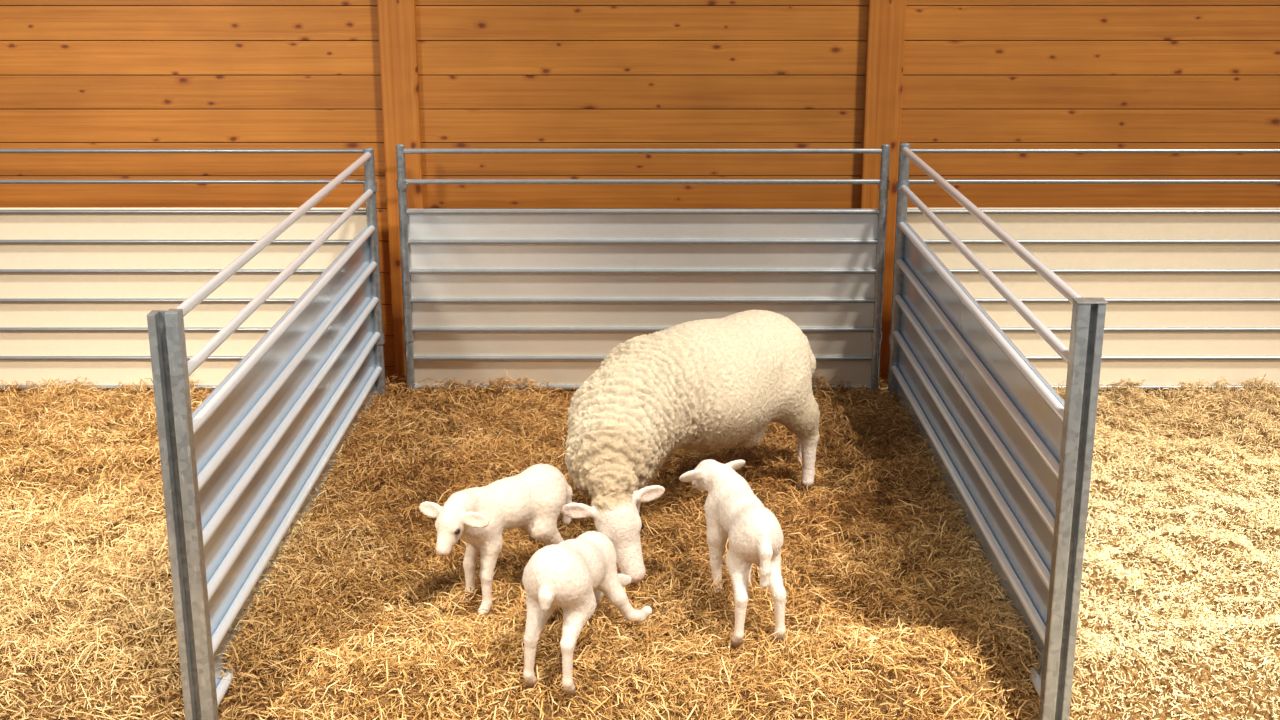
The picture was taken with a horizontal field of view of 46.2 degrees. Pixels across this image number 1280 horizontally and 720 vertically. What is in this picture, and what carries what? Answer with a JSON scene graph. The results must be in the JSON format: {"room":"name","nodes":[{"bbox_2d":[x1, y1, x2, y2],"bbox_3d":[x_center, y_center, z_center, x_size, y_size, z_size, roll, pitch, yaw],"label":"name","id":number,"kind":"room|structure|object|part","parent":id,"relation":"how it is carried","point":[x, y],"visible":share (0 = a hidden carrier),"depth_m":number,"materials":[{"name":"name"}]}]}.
{"room":"farm building","nodes":[
{"label":"farm building","id":0,"kind":"room"},
{"bbox_2d":[0,0,1279,381],"bbox_3d":[0.000,-1.227,6.895,9.600,2.938,0.075,0,16,0],"label":"wall","id":1,"kind":"structure","parent":0,"point":[75,74],"depth_m":6.86,"materials":[{"name":"brown wood"}]},
{"bbox_2d":[0,383,1279,719],"bbox_3d":[0.000,1.150,3.972,10.000,0.392,6.900,0,16,0],"label":"straw","id":2,"kind":"structure","parent":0,"point":[1257,700],"depth_m":4.56,"materials":[{"name":"plant"}]},
{"bbox_2d":[0,149,366,389],"bbox_3d":[-2.345,-0.355,6.814,2.260,1.250,0.050,0,16,0],"label":"hurdle","id":3,"kind":"object","parent":2,"relation":"on","point":[79,287],"visible":0.57,"depth_m":6.82,"materials":[{"name":"silver metal"}]},
{"bbox_3d":[-2.328,0.127,6.955,2.225,0.020,0.020,0,16,0],"label":"rail","id":4,"kind":"part","parent":3,"relation":"part of","materials":[{"name":"silver metal"}]},
{"bbox_3d":[-2.328,-0.009,6.915,2.225,0.020,0.020,0,16,0],"label":"rail","id":5,"kind":"part","parent":3,"relation":"part of","materials":[{"name":"silver metal"}]},
{"bbox_3d":[-2.328,-0.140,6.877,2.225,0.020,0.020,0,16,0],"label":"rail","id":6,"kind":"part","parent":3,"relation":"part of","materials":[{"name":"silver metal"}]},
{"bbox_3d":[-2.328,-0.271,6.839,2.225,0.020,0.020,0,16,0],"label":"rail","id":7,"kind":"part","parent":3,"relation":"part of","materials":[{"name":"silver metal"}]},
{"bbox_3d":[-2.328,-0.402,6.801,2.225,0.020,0.020,0,16,0],"label":"rail","id":8,"kind":"part","parent":3,"relation":"part of","materials":[{"name":"silver metal"}]},
{"bbox_3d":[-2.328,-0.533,6.762,2.225,0.020,0.020,0,16,0],"label":"rail","id":9,"kind":"part","parent":3,"relation":"part of","materials":[{"name":"silver metal"}]},
{"bbox_3d":[-2.328,-0.926,6.647,2.225,0.020,0.020,0,16,0],"label":"rail","id":10,"kind":"part","parent":3,"relation":"part of","materials":[{"name":"silver metal"}]},
{"bbox_3d":[-2.328,-0.795,6.686,2.225,0.020,0.020,0,16,0],"label":"rail","id":11,"kind":"part","parent":3,"relation":"part of","materials":[{"name":"silver metal"}]},
{"bbox_3d":[-2.328,-0.664,6.724,2.225,0.020,0.020,0,16,0],"label":"rail","id":12,"kind":"part","parent":3,"relation":"part of","materials":[{"name":"silver metal"}]},
{"bbox_2d":[147,147,385,719],"bbox_3d":[-1.210,0.216,5.467,0.082,1.570,2.878,0,16,1],"label":"hurdle","id":13,"kind":"object","parent":2,"relation":"on","point":[240,470],"visible":0.94,"depth_m":4.72,"materials":[{"name":"silver metal"}]},
{"bbox_3d":[-1.233,0.619,4.110,0.082,1.558,0.046,0,16,0],"label":"post","id":14,"kind":"part","parent":13,"relation":"part of","materials":[{"name":"silver metal"}]},
{"bbox_3d":[-1.202,-0.510,5.261,0.031,0.031,2.785,0,16,0],"label":"rail","id":15,"kind":"part","parent":13,"relation":"part of","materials":[{"name":"silver metal"}]},
{"bbox_3d":[-1.202,-0.353,5.307,0.031,0.031,2.785,0,16,0],"label":"rail","id":16,"kind":"part","parent":13,"relation":"part of","materials":[{"name":"silver metal"}]},
{"bbox_3d":[-1.202,-0.196,5.353,0.031,0.031,2.785,0,16,0],"label":"rail","id":17,"kind":"part","parent":13,"relation":"part of","materials":[{"name":"silver metal"}]},
{"bbox_3d":[-1.222,0.191,5.466,0.010,0.838,2.775,0,16,0],"label":"sheet panel","id":18,"kind":"part","parent":13,"relation":"part of","materials":[{"name":"silver metal"}]},
{"bbox_3d":[-1.202,-0.039,5.399,0.031,0.031,2.785,0,16,0],"label":"rail","id":19,"kind":"part","parent":13,"relation":"part of","materials":[{"name":"silver metal"}]},
{"bbox_3d":[-1.202,0.118,5.444,0.031,0.031,2.785,0,16,0],"label":"rail","id":20,"kind":"part","parent":13,"relation":"part of","materials":[{"name":"silver metal"}]},
{"bbox_3d":[-1.202,0.275,5.490,0.031,0.031,2.785,0,16,0],"label":"rail","id":21,"kind":"part","parent":13,"relation":"part of","materials":[{"name":"silver metal"}]},
{"bbox_3d":[-1.202,0.431,5.536,0.031,0.031,2.785,0,16,0],"label":"rail","id":22,"kind":"part","parent":13,"relation":"part of","materials":[{"name":"silver metal"}]},
{"bbox_3d":[-1.202,0.589,5.582,0.031,0.031,2.785,0,16,0],"label":"rail","id":23,"kind":"part","parent":13,"relation":"part of","materials":[{"name":"silver metal"}]},
{"bbox_3d":[-1.195,-0.337,6.772,0.060,1.240,0.060,0,16,0],"label":"post","id":24,"kind":"part","parent":13,"relation":"part of","materials":[{"name":"silver metal"}]},
{"bbox_2d":[377,0,423,384],"bbox_3d":[-1.092,-1.191,6.842,0.166,2.800,0.044,0,16,0],"label":"wooden post","id":25,"kind":"object","parent":2,"relation":"on","point":[396,18],"visible":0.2,"depth_m":6.84,"materials":[{"name":"brown wood"}]},
{"bbox_2d":[0,370,1279,719],"bbox_3d":[-0.008,0.779,5.043,6.736,0.452,4.547,0,16,0],"label":"bedding","id":26,"kind":"object","parent":2,"relation":"on","point":[102,563],"visible":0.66,"depth_m":4.92,"materials":[{"name":"yellow plant"}]},
{"bbox_2d":[419,464,572,618],"bbox_3d":[-0.416,0.571,4.681,0.519,0.436,0.253,-11,19,-32],"label":"lamb","id":27,"kind":"object","parent":26,"relation":"on","point":[532,501],"visible":0.95,"depth_m":4.62,"materials":[{"name":"fur"}]},
{"bbox_2d":[522,531,651,694],"bbox_3d":[-0.145,0.684,4.374,0.331,0.434,0.529,2,16,8],"label":"lamb","id":28,"kind":"object","parent":26,"relation":"on","point":[572,575],"visible":1,"depth_m":4.20,"materials":[{"name":"fur"}]},
{"bbox_2d":[561,310,819,583],"bbox_3d":[0.140,0.242,5.342,0.580,0.710,1.532,11,19,32],"label":"sheep","id":29,"kind":"object","parent":26,"relation":"on","point":[704,385],"visible":1,"depth_m":5.17},
{"bbox_2d":[679,459,785,646],"bbox_3d":[0.294,0.583,4.609,0.246,0.454,0.551,-6,17,-20],"label":"lamb","id":30,"kind":"object","parent":26,"relation":"on","point":[732,509],"visible":1,"depth_m":4.45,"materials":[{"name":"fur"}]},
{"bbox_2d":[396,144,889,397],"bbox_3d":[0.013,-0.355,6.814,2.200,1.250,0.050,0,16,0],"label":"hurdle","id":31,"kind":"object","parent":2,"relation":"on","point":[540,295],"visible":0.92,"depth_m":6.82,"materials":[{"name":"silver metal"}]},
{"bbox_3d":[-1.062,-0.355,6.814,0.050,1.250,0.050,0,16,0],"label":"post","id":32,"kind":"part","parent":31,"relation":"part of","materials":[{"name":"silver metal"}]},
{"bbox_3d":[0.013,0.127,6.955,2.130,0.023,0.023,0,16,0],"label":"rail","id":33,"kind":"part","parent":31,"relation":"part of","materials":[{"name":"silver metal"}]},
{"bbox_3d":[0.013,-0.271,6.839,2.130,0.023,0.023,0,16,0],"label":"rail","id":34,"kind":"part","parent":31,"relation":"part of","materials":[{"name":"silver metal"}]},
{"bbox_3d":[0.013,-0.664,6.724,2.130,0.023,0.023,0,16,0],"label":"rail","id":35,"kind":"part","parent":31,"relation":"part of","materials":[{"name":"silver metal"}]},
{"bbox_3d":[0.013,-0.275,6.852,2.120,0.840,0.010,0,16,0],"label":"sheet panel","id":36,"kind":"part","parent":31,"relation":"part of","materials":[{"name":"silver metal"}]},
{"bbox_3d":[0.013,-0.009,6.915,2.130,0.023,0.023,0,16,0],"label":"rail","id":37,"kind":"part","parent":31,"relation":"part of","materials":[{"name":"silver metal"}]},
{"bbox_3d":[0.013,-0.140,6.877,2.130,0.023,0.023,0,16,0],"label":"rail","id":38,"kind":"part","parent":31,"relation":"part of","materials":[{"name":"silver metal"}]},
{"bbox_3d":[0.013,-0.402,6.801,2.130,0.023,0.023,0,16,0],"label":"rail","id":39,"kind":"part","parent":31,"relation":"part of","materials":[{"name":"silver metal"}]},
{"bbox_3d":[0.013,-0.533,6.762,2.130,0.023,0.023,0,16,0],"label":"rail","id":40,"kind":"part","parent":31,"relation":"part of","materials":[{"name":"silver metal"}]},
{"bbox_3d":[0.013,-0.795,6.686,2.130,0.023,0.023,0,16,0],"label":"rail","id":41,"kind":"part","parent":31,"relation":"part of","materials":[{"name":"silver metal"}]},
{"bbox_3d":[0.013,-0.926,6.647,2.130,0.023,0.023,0,16,0],"label":"rail","id":42,"kind":"part","parent":31,"relation":"part of","materials":[{"name":"silver metal"}]},
{"bbox_3d":[1.088,-0.355,6.814,0.050,1.250,0.050,0,16,0],"label":"post","id":43,"kind":"part","parent":31,"relation":"part of","materials":[{"name":"silver metal"}]},
{"bbox_2d":[860,0,906,382],"bbox_3d":[1.108,-1.191,6.842,0.166,2.800,0.044,0,16,0],"label":"wooden post","id":44,"kind":"object","parent":2,"relation":"on","point":[886,20],"visible":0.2,"depth_m":6.84,"materials":[{"name":"brown wood"}]},
{"bbox_2d":[887,142,1107,719],"bbox_3d":[1.178,0.199,5.486,0.083,1.592,2.830,0,16,0],"label":"hurdle","id":45,"kind":"object","parent":2,"relation":"on","point":[1015,455],"visible":0.93,"depth_m":4.75,"materials":[{"name":"silver metal"}]},
{"bbox_3d":[1.165,-0.348,6.769,0.060,1.262,0.060,0,16,0],"label":"post","id":46,"kind":"part","parent":45,"relation":"part of","materials":[{"name":"silver metal"}]},
{"bbox_3d":[1.163,0.421,5.559,0.031,0.031,2.735,0,16,0],"label":"rail","id":47,"kind":"part","parent":45,"relation":"part of","materials":[{"name":"silver metal"}]},
{"bbox_3d":[1.163,0.261,5.512,0.031,0.031,2.735,0,16,0],"label":"rail","id":48,"kind":"part","parent":45,"relation":"part of","materials":[{"name":"silver metal"}]},
{"bbox_3d":[1.163,0.101,5.466,0.031,0.031,2.735,0,16,0],"label":"rail","id":49,"kind":"part","parent":45,"relation":"part of","materials":[{"name":"silver metal"}]},
{"bbox_3d":[1.163,-0.059,5.419,0.031,0.031,2.735,0,16,0],"label":"rail","id":50,"kind":"part","parent":45,"relation":"part of","materials":[{"name":"silver metal"}]},
{"bbox_3d":[1.181,0.177,5.488,0.010,0.852,2.725,0,16,0],"label":"sheet panel","id":51,"kind":"part","parent":45,"relation":"part of","materials":[{"name":"silver metal"}]},
{"bbox_3d":[1.163,-0.219,5.372,0.031,0.031,2.735,0,16,0],"label":"rail","id":52,"kind":"part","parent":45,"relation":"part of","materials":[{"name":"silver metal"}]},
{"bbox_3d":[1.163,-0.378,5.325,0.031,0.031,2.735,0,16,0],"label":"rail","id":53,"kind":"part","parent":45,"relation":"part of","materials":[{"name":"silver metal"}]},
{"bbox_3d":[1.163,-0.538,5.279,0.031,0.031,2.735,0,16,0],"label":"rail","id":54,"kind":"part","parent":45,"relation":"part of","materials":[{"name":"silver metal"}]},
{"bbox_3d":[1.163,0.581,5.606,0.031,0.031,2.735,0,16,0],"label":"rail","id":55,"kind":"part","parent":45,"relation":"part of","materials":[{"name":"silver metal"}]},
{"bbox_3d":[1.181,0.597,4.155,0.083,1.575,0.051,0,16,0],"label":"post","id":56,"kind":"part","parent":45,"relation":"part of","materials":[{"name":"silver metal"}]},
{"bbox_2d":[907,149,1279,389],"bbox_3d":[2.317,-0.355,6.814,2.255,1.250,0.050,0,16,0],"label":"hurdle","id":57,"kind":"object","parent":2,"relation":"on","point":[1192,295],"visible":0.58,"depth_m":6.82,"materials":[{"name":"silver metal"}]},
{"bbox_3d":[2.300,-0.664,6.724,2.220,0.020,0.020,0,16,0],"label":"rail","id":58,"kind":"part","parent":57,"relation":"part of","materials":[{"name":"silver metal"}]},
{"bbox_3d":[2.300,-0.795,6.686,2.220,0.020,0.020,0,16,0],"label":"rail","id":59,"kind":"part","parent":57,"relation":"part of","materials":[{"name":"silver metal"}]},
{"bbox_3d":[2.300,-0.926,6.647,2.220,0.020,0.020,0,16,0],"label":"rail","id":60,"kind":"part","parent":57,"relation":"part of","materials":[{"name":"silver metal"}]},
{"bbox_3d":[2.300,-0.533,6.762,2.220,0.020,0.020,0,16,0],"label":"rail","id":61,"kind":"part","parent":57,"relation":"part of","materials":[{"name":"silver metal"}]},
{"bbox_3d":[2.300,-0.402,6.801,2.220,0.020,0.020,0,16,0],"label":"rail","id":62,"kind":"part","parent":57,"relation":"part of","materials":[{"name":"silver metal"}]},
{"bbox_3d":[2.300,-0.271,6.839,2.220,0.020,0.020,0,16,0],"label":"rail","id":63,"kind":"part","parent":57,"relation":"part of","materials":[{"name":"silver metal"}]},
{"bbox_3d":[2.300,-0.140,6.877,2.220,0.020,0.020,0,16,0],"label":"rail","id":64,"kind":"part","parent":57,"relation":"part of","materials":[{"name":"silver metal"}]},
{"bbox_3d":[2.300,-0.009,6.915,2.220,0.020,0.020,0,16,0],"label":"rail","id":65,"kind":"part","parent":57,"relation":"part of","materials":[{"name":"silver metal"}]},
{"bbox_3d":[2.300,0.127,6.955,2.220,0.020,0.020,0,16,0],"label":"rail","id":66,"kind":"part","parent":57,"relation":"part of","materials":[{"name":"silver metal"}]}
]}

